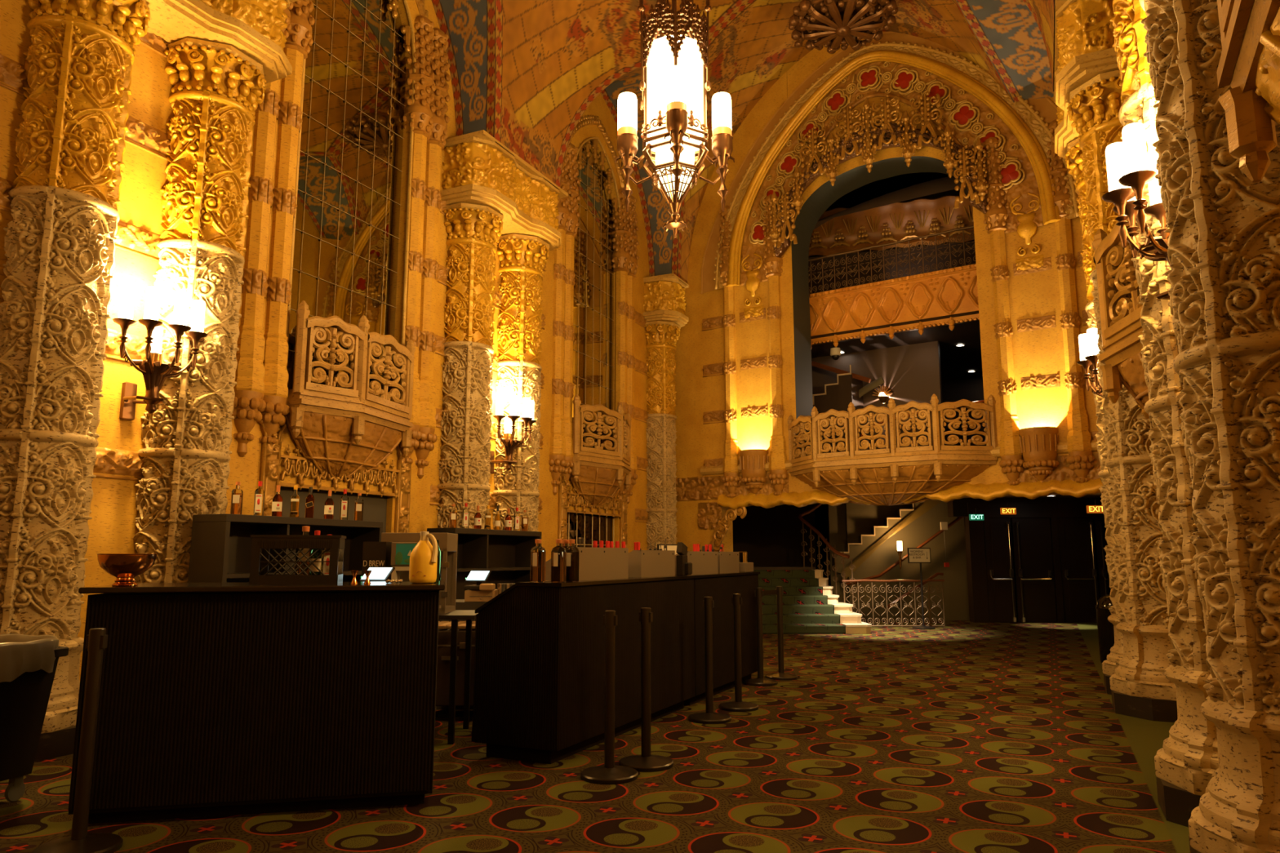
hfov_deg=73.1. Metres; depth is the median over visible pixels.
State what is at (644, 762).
stanchion
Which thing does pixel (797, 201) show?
pendant
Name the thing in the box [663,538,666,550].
bottle
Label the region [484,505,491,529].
bottle
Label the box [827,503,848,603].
wall
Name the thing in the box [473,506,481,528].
bottle
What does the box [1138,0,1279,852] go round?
carved column
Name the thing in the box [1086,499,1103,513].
exit sign
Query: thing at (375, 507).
surround
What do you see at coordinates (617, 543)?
bottle
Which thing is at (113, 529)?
wall
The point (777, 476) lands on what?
pilaster
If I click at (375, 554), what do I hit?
box
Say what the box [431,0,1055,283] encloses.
ceiling
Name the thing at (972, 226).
iron railing
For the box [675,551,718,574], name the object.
shield
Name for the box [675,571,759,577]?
countertop
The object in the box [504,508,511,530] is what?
bottle
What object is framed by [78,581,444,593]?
countertop
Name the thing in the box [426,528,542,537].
shelf
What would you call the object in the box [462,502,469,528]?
bottle
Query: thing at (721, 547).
bottle
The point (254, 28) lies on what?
entablature
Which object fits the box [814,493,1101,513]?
ceiling
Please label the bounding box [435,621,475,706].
cabinet
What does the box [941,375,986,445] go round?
wall
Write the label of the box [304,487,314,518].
bottle
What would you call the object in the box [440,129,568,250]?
entablature
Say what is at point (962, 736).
floor
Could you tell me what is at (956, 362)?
ceiling
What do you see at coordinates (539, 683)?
bar counter
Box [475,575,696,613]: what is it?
countertop
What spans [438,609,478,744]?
table
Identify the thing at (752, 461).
corbel
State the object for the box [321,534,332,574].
bottle
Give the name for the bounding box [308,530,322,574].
bottle
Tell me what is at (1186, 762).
carved column
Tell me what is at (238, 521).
shelf
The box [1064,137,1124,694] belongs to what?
carved column
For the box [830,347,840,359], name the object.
dome camera
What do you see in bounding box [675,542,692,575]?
napkin holder
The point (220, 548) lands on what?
bar
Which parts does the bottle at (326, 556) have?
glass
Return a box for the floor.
[0,611,1190,852]
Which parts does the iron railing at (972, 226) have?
handrail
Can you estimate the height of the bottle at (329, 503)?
0.273 m
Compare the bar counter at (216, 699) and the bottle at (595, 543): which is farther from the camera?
the bottle at (595, 543)
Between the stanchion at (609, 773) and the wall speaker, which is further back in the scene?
the wall speaker
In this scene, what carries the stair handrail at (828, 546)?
on the staircase at (810, 606)
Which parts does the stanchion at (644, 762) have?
post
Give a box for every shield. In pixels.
[545,546,628,581]
[628,550,675,577]
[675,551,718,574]
[717,551,738,573]
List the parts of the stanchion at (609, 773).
post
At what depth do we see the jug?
4.96 m
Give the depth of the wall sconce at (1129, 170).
4.46 m
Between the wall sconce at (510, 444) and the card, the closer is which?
the card
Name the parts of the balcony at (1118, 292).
post, panel frame, moulding, pierced panel, pierced panel, post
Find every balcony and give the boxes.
[284,300,415,479]
[569,394,631,506]
[787,394,998,506]
[1092,218,1149,418]
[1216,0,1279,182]
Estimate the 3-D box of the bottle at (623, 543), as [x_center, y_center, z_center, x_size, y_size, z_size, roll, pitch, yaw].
[-0.142,1.147,7.415,0.075,0.317,0.077,2,-9,-16]
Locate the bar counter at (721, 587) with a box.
[675,571,759,705]
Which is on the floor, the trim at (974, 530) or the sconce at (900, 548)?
the trim at (974, 530)
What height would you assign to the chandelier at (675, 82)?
7.227 m
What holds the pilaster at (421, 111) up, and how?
attached to the wall at (113, 529)
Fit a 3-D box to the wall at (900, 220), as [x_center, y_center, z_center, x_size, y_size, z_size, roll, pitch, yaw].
[5.515,-3.532,17.333,6.151,1.830,1.050,-3,-9,17]
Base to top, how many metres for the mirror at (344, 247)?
6.005 m
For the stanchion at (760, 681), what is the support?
on the floor
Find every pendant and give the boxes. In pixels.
[768,191,780,247]
[791,165,803,214]
[825,132,838,186]
[861,97,875,173]
[899,111,913,167]
[941,124,955,177]
[972,137,988,200]
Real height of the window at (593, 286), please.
6.005 m
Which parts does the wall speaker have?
red pull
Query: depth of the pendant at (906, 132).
14.31 m
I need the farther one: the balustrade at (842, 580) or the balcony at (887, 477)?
the balustrade at (842, 580)
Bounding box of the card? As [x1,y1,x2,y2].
[657,544,676,554]
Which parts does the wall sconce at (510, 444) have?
candle arm, lamp shade, lamp shade, candle arm, lamp shade, candle arm, candle arm, lamp shade, lamp shade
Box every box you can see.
[361,542,392,580]
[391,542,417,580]
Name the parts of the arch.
quatrefoil frame, quatrefoil frame, quatrefoil frame, quatrefoil frame, quatrefoil frame, quatrefoil frame, quatrefoil frame, quatrefoil frame, quatrefoil frame, quatrefoil frame, quatrefoil frame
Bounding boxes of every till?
[360,567,395,582]
[463,570,491,590]
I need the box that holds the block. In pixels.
[642,273,688,327]
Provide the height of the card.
0.445 m
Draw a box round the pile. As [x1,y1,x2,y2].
[385,579,402,582]
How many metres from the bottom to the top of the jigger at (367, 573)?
0.075 m
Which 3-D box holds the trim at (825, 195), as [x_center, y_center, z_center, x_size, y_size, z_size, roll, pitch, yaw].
[4.249,-1.898,14.805,3.185,5.292,0.750,-6,-10,34]
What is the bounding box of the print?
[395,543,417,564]
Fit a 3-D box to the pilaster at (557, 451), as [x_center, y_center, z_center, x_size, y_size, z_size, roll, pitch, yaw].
[-1.278,-1.806,13.289,0.406,5.720,0.374,0,-9,-2]
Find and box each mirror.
[286,0,428,400]
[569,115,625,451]
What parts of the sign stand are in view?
frame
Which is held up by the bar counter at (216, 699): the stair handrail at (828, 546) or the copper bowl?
the copper bowl
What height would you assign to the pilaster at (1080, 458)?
5.720 m
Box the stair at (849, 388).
[811,360,884,453]
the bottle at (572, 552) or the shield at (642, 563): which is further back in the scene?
the shield at (642, 563)
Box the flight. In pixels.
[826,499,964,586]
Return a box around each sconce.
[112,284,208,420]
[489,395,536,473]
[897,541,902,569]
[1076,328,1102,396]
[1102,122,1172,299]
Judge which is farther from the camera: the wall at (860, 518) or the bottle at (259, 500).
the wall at (860, 518)
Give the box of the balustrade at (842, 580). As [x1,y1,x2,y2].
[841,579,945,627]
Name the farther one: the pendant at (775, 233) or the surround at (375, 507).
the pendant at (775, 233)
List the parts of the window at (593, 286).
arch moulding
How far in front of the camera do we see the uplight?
16.65 m
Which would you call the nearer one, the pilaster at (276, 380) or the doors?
the pilaster at (276, 380)
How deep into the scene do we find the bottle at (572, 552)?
5.84 m
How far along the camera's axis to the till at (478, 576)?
7.75 m
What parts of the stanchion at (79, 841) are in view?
post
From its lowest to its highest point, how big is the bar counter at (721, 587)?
1.152 m
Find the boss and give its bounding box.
[788,0,897,53]
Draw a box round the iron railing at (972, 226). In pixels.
[808,225,976,294]
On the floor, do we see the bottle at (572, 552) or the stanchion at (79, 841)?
the stanchion at (79, 841)
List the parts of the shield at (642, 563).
panel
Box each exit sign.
[968,507,983,520]
[1000,502,1016,514]
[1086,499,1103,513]
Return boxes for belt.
[763,589,777,595]
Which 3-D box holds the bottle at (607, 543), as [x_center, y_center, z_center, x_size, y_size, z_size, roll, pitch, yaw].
[-0.269,1.107,7.146,0.075,0.317,0.077,2,-9,-16]
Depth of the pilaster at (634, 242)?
15.46 m
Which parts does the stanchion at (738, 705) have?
post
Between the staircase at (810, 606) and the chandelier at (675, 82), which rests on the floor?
the staircase at (810, 606)
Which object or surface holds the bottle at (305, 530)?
in the crate
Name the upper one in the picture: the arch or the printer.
the arch
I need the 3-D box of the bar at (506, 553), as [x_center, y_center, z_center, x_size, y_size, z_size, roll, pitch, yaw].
[-1.785,2.023,10.039,0.380,1.625,1.770,-4,-9,25]
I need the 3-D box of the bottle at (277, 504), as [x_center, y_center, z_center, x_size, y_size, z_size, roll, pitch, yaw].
[-3.081,0.634,7.336,0.084,0.273,0.085,2,-9,-16]
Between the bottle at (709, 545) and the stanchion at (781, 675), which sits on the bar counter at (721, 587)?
the bottle at (709, 545)
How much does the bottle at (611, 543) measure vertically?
0.317 m
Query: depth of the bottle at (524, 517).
10.81 m
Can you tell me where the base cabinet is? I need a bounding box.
[381,533,457,613]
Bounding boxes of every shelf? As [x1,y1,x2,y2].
[192,513,382,528]
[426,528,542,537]
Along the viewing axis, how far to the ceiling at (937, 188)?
15.92 m
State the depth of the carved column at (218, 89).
7.23 m
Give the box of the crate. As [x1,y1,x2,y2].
[248,534,346,584]
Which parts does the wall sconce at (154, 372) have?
lamp shade, candle arm, candle arm, lamp shade, lamp shade, candle arm, lamp shade, candle arm, candle arm, lamp shade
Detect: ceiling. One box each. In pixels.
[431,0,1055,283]
[791,176,974,257]
[810,310,982,380]
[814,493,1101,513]
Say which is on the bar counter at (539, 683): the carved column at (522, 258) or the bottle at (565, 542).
the bottle at (565, 542)
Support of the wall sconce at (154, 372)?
attached to the wall at (113, 529)
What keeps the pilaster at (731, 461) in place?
attached to the wall at (704, 514)
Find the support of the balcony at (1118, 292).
attached to the wall
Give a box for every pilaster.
[231,2,293,457]
[257,0,315,444]
[395,15,436,463]
[414,27,450,479]
[548,141,571,495]
[560,142,580,486]
[611,187,632,502]
[626,195,639,504]
[718,204,741,498]
[762,194,788,495]
[982,137,1024,485]
[1046,119,1094,483]
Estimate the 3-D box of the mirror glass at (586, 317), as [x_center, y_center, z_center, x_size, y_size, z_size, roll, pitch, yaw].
[-0.849,-2.200,14.541,0.001,5.590,1.800,-4,-9,25]
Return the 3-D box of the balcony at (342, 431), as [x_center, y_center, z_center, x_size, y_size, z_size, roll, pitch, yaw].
[-2.937,-0.279,9.020,0.502,1.682,1.805,-4,-9,25]
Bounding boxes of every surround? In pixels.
[258,419,414,533]
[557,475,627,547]
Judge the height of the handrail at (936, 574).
0.675 m
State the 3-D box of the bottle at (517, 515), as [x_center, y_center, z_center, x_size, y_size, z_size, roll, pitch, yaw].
[-1.523,1.150,10.686,0.074,0.292,0.077,2,-9,-16]
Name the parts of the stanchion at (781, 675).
post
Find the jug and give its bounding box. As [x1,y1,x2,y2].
[408,531,437,583]
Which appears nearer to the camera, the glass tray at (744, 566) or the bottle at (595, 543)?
the bottle at (595, 543)
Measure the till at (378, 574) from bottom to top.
0.169 m
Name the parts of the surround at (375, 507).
grey panel, lintel rail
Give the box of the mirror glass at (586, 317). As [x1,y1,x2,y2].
[572,140,613,451]
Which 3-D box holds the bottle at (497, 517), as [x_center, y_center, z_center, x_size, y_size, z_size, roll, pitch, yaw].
[-1.701,1.092,10.311,0.073,0.296,0.075,2,-9,-16]
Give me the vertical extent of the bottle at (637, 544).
0.317 m
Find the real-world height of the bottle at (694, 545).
0.317 m
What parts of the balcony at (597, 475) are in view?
post, pierced panel, panel frame, moulding, post, pierced panel, panel frame, post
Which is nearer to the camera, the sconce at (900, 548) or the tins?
the tins
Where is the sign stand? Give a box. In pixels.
[906,547,935,629]
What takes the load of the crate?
on the bar counter at (216, 699)
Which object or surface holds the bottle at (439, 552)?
on the bar counter at (216, 699)
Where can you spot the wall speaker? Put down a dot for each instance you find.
(944, 525)
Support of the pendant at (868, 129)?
attached to the ornament
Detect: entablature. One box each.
[145,0,297,83]
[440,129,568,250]
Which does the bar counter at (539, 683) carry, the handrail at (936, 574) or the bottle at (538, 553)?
the bottle at (538, 553)
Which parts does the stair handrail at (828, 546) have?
rail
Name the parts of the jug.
handle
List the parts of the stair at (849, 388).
sloped rail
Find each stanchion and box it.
[31,627,123,852]
[580,610,638,784]
[618,607,673,772]
[688,596,731,724]
[718,593,758,711]
[743,587,777,686]
[764,586,797,680]
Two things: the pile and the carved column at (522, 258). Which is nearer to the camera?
the pile
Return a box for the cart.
[0,633,68,802]
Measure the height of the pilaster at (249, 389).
5.720 m
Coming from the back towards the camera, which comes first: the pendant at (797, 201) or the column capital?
the pendant at (797, 201)
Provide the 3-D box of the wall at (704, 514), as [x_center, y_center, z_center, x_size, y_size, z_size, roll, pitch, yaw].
[4.209,-2.036,14.589,9.000,11.000,0.580,-6,-10,34]
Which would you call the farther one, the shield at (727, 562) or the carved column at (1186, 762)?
the shield at (727, 562)
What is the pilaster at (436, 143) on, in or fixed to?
attached to the wall at (113, 529)
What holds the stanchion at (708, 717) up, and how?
on the floor
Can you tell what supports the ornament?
attached to the arch
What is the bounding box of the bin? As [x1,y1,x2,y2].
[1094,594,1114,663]
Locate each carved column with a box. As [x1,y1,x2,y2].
[0,0,150,761]
[133,37,266,582]
[436,202,503,528]
[492,233,549,531]
[644,320,680,550]
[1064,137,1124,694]
[1066,69,1177,722]
[1110,0,1218,827]
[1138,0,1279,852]
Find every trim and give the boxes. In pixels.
[791,155,959,457]
[947,497,1102,622]
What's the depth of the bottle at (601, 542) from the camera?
7.05 m
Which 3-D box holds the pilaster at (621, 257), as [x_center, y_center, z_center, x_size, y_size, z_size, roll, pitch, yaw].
[-0.340,-1.508,15.279,0.406,5.720,0.374,0,-9,-2]
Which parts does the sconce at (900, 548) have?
lamp shade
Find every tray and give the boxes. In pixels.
[738,551,753,572]
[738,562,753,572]
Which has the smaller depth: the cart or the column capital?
the cart
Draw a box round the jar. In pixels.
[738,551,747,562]
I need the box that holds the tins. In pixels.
[497,583,515,595]
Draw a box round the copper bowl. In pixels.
[97,553,157,586]
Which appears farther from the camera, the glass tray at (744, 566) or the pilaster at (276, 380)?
the glass tray at (744, 566)
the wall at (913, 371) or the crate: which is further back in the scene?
the wall at (913, 371)
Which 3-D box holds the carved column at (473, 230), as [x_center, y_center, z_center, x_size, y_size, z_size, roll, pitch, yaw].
[-2.206,0.076,10.757,0.897,5.690,0.897,-5,-10,30]
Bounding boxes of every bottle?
[230,481,243,514]
[253,480,264,515]
[271,484,283,516]
[289,484,299,517]
[294,525,311,574]
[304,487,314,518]
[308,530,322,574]
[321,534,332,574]
[324,489,333,519]
[339,488,349,519]
[354,493,364,520]
[434,540,441,582]
[448,503,457,528]
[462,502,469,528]
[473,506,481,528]
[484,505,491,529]
[493,505,500,529]
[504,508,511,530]
[513,507,519,530]
[521,510,528,531]
[529,538,546,582]
[551,538,566,582]
[562,539,568,547]
[565,539,579,582]
[592,541,597,547]
[599,540,603,547]
[605,541,609,547]
[609,541,613,547]
[615,541,619,547]
[621,541,625,547]
[635,542,639,550]
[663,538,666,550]
[693,544,696,551]
[696,543,699,551]
[708,544,711,551]
[719,541,722,551]
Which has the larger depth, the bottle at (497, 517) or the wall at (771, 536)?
the wall at (771, 536)
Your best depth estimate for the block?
16.23 m
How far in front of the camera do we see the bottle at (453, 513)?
9.50 m
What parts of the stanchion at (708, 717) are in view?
post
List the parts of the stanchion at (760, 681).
post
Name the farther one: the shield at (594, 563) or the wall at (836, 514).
the wall at (836, 514)
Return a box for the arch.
[700,31,1079,318]
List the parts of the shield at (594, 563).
panel, panel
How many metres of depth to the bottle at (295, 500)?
7.48 m
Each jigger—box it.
[351,570,359,583]
[364,570,372,583]
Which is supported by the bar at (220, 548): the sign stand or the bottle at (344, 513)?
the bottle at (344, 513)
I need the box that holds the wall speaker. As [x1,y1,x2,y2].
[940,521,949,567]
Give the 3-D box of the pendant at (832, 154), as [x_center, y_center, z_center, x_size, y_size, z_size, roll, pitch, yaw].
[3.356,-4.673,15.089,0.218,0.986,0.208,-6,-10,34]
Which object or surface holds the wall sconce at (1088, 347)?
attached to the wall
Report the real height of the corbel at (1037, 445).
0.770 m
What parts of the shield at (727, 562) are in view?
panel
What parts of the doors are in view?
door, vertical rod, vertical rod, door, door, vertical rod, door, vertical rod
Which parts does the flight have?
picture rail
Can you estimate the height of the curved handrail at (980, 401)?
1.554 m
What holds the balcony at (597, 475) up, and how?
attached to the wall at (113, 529)
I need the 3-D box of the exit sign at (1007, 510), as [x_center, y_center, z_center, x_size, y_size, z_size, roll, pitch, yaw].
[7.230,1.602,16.946,0.290,0.250,0.056,0,-8,0]
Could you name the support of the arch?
attached to the wall at (704, 514)
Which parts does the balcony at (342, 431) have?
post, pierced panel, panel frame, moulding, post, pierced panel, panel frame, post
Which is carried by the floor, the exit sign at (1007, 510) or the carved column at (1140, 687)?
the carved column at (1140, 687)
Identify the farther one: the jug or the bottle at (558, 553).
the bottle at (558, 553)
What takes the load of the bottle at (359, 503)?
on the bar at (220, 548)
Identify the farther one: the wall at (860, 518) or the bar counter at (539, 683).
the wall at (860, 518)
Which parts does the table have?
leg, leg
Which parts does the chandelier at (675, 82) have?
red glass, lamp shade, hanging chain, frame, glass, lantern glass, basket glass, red glass, lamp shade, red glass, lamp shade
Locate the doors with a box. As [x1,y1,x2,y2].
[973,511,1111,622]
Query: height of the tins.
0.155 m
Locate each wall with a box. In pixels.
[0,0,648,680]
[675,31,1102,551]
[732,503,816,568]
[791,195,976,293]
[811,341,942,449]
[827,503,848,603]
[844,501,969,620]
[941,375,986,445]
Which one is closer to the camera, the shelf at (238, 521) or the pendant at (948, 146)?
the shelf at (238, 521)
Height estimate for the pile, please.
0.024 m
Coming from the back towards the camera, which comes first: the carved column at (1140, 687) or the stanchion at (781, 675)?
the stanchion at (781, 675)
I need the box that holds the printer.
[479,583,495,591]
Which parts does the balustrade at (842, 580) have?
handrail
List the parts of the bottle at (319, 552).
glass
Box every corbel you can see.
[738,448,768,493]
[1018,426,1058,480]
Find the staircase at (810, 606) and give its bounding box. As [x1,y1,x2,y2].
[753,565,871,634]
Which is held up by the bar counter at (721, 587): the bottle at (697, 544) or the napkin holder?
the bottle at (697, 544)
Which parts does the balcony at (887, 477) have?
post, panel frame, pierced panel, post, panel frame, pierced panel, post, panel frame, pierced panel, post, moulding, panel frame, pierced panel, post, pierced panel, panel frame, post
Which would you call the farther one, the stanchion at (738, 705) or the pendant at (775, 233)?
the pendant at (775, 233)
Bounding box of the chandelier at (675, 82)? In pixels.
[614,0,734,237]
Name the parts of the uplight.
lamp shade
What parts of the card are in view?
frame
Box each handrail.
[798,502,856,611]
[860,400,984,445]
[887,572,943,608]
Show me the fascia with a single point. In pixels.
(953, 291)
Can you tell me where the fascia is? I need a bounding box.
[808,263,979,348]
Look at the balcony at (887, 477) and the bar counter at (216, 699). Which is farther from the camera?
the balcony at (887, 477)
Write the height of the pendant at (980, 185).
1.051 m
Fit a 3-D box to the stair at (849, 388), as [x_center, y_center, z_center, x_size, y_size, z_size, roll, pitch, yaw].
[3.885,-0.119,16.897,1.820,2.690,0.635,-6,-10,34]
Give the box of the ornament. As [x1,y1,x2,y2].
[768,91,988,257]
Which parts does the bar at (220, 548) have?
panel, panel, panel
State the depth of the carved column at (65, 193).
6.13 m
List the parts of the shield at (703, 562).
panel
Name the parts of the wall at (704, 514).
cornice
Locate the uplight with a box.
[872,385,894,403]
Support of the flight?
attached to the wall at (836, 514)
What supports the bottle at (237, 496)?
on the bar at (220, 548)
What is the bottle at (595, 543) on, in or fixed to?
on the bar counter at (539, 683)
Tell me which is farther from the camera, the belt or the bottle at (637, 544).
the belt
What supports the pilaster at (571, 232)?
attached to the wall at (113, 529)
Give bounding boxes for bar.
[187,513,382,582]
[426,528,542,621]
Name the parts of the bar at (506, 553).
panel, panel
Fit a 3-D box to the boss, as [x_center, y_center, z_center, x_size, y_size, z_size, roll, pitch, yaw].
[3.073,-6.130,13.076,1.611,0.450,1.611,-1,-9,7]
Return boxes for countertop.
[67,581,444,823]
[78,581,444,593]
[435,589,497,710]
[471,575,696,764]
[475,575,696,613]
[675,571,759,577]
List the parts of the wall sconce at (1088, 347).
lamp shade, candle arm, lamp shade, candle arm, candle arm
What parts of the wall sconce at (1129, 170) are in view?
lamp shade, candle arm, lamp shade, candle arm, candle arm, lamp shade, candle arm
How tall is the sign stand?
1.470 m

